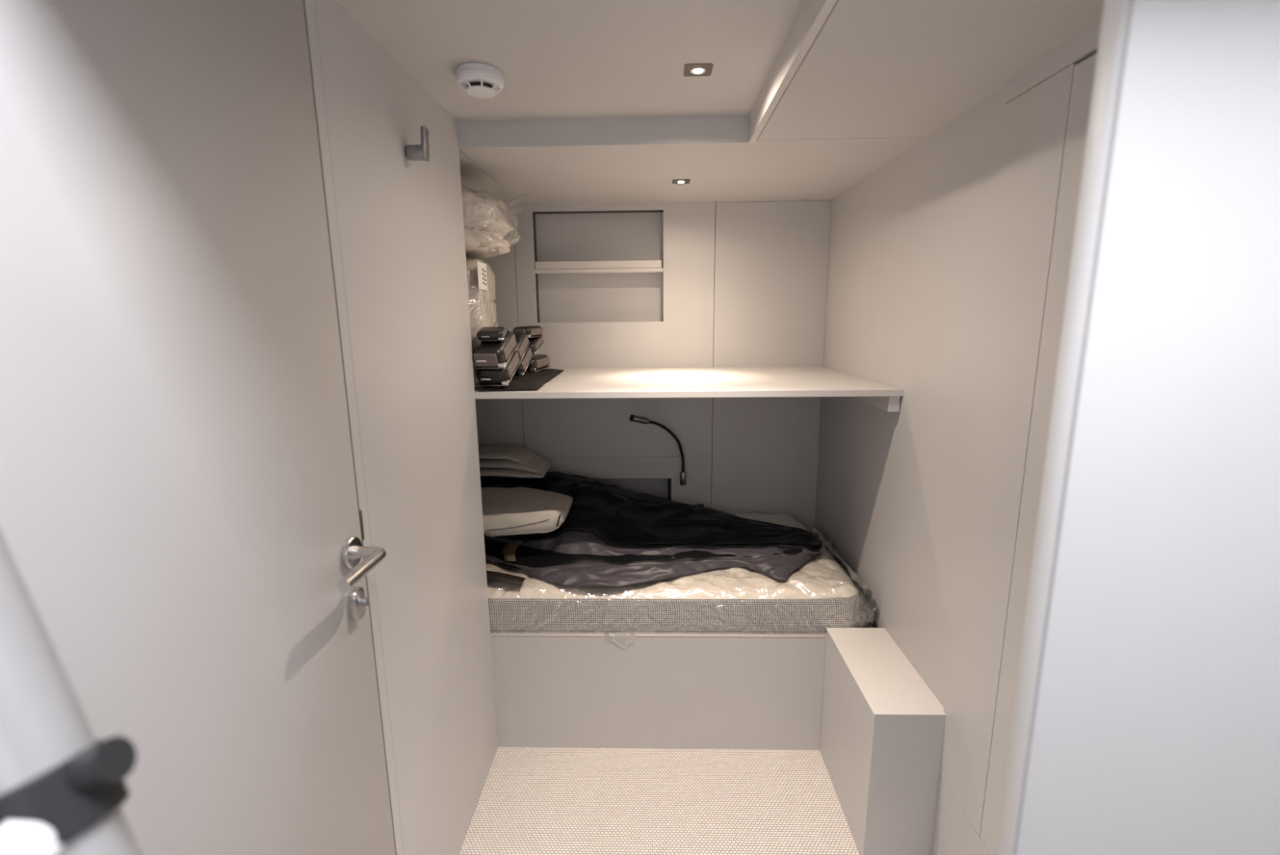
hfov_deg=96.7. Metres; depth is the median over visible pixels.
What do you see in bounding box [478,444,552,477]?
pillow
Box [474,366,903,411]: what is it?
shelf
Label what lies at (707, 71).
recessed light
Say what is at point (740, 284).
wall
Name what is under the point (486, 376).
case
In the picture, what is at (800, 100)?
ceiling
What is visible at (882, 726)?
ledge
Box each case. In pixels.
[471,329,518,368]
[475,349,521,386]
[476,326,506,340]
[511,332,530,359]
[512,325,543,337]
[512,346,533,377]
[524,354,551,372]
[528,336,544,355]
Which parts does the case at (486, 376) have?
panel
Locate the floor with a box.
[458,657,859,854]
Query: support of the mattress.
on the bunk base
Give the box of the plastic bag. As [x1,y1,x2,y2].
[461,185,528,258]
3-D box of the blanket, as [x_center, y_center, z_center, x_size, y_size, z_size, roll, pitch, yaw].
[-0.013,0.359,2.274,1.439,0.223,0.779,0,11,1]
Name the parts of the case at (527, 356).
panel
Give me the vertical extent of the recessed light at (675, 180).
0.006 m
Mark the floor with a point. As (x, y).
(532, 801)
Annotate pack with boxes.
[466,257,498,387]
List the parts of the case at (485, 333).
panel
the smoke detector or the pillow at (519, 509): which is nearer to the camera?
the smoke detector
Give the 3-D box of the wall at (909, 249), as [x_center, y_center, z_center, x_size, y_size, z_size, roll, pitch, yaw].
[0.840,0.039,2.130,0.030,2.100,1.492,0,11,1]
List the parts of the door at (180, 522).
handle, lock plate, lever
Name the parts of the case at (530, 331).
panel, panel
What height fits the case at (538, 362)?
0.064 m
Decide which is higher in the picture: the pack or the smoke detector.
the smoke detector
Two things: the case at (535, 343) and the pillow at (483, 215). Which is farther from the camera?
the case at (535, 343)
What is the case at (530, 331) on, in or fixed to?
on the case at (535, 343)
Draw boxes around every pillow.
[461,186,512,236]
[463,227,510,257]
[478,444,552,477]
[480,486,573,536]
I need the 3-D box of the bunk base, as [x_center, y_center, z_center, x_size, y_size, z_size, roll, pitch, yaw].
[-0.175,0.841,2.401,2.020,0.442,0.855,0,11,1]
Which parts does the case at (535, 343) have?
panel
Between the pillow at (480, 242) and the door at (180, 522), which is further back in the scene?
the pillow at (480, 242)
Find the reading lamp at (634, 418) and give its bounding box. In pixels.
[629,414,686,485]
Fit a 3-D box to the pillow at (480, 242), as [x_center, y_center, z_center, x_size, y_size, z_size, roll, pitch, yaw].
[-0.696,-0.623,1.932,0.492,0.083,0.360,0,11,1]
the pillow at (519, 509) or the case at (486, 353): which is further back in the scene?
the pillow at (519, 509)
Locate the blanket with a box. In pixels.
[480,471,822,586]
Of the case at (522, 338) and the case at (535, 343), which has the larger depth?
the case at (535, 343)
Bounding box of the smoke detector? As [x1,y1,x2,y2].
[455,62,504,98]
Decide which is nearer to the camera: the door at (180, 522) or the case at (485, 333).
the door at (180, 522)
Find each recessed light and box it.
[671,178,690,183]
[683,62,713,76]
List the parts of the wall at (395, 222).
latch plate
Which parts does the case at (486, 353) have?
panel, panel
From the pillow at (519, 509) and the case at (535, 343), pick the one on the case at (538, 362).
the case at (535, 343)
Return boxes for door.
[0,0,395,854]
[0,529,142,854]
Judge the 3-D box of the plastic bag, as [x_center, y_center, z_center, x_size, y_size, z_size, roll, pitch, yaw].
[-0.673,-0.688,1.920,0.584,0.233,0.409,0,11,1]
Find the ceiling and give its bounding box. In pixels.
[336,0,1104,205]
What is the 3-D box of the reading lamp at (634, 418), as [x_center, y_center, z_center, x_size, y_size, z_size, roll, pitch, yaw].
[0.088,0.106,2.598,0.295,0.362,0.036,-7,13,-30]
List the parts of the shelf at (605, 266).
fiddle rail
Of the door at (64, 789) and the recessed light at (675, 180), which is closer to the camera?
the door at (64, 789)
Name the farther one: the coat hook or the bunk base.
the bunk base
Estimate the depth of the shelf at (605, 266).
2.54 m
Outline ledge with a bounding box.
[819,627,946,854]
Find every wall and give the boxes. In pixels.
[302,0,497,854]
[471,200,831,533]
[814,84,1006,706]
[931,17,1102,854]
[994,0,1279,854]
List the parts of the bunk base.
rail, panel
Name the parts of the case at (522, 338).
panel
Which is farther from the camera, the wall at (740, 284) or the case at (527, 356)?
the wall at (740, 284)
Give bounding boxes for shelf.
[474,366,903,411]
[534,260,662,274]
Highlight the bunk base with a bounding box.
[490,604,878,750]
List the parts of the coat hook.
stem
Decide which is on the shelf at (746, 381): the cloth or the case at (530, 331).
the cloth
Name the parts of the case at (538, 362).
panel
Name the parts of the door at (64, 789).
clamp knob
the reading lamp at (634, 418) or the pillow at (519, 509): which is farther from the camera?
the reading lamp at (634, 418)
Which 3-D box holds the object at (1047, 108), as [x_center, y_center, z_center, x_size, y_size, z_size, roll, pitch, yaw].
[1.058,0.300,1.059,0.542,1.990,0.696,0,11,1]
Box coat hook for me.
[404,125,429,161]
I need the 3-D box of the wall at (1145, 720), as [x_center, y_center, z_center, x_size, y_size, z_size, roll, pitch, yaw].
[0.966,0.055,0.616,1.020,2.640,0.036,0,11,1]
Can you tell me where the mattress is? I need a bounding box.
[485,511,877,647]
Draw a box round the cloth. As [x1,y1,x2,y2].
[478,368,564,391]
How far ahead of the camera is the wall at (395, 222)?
1.32 m

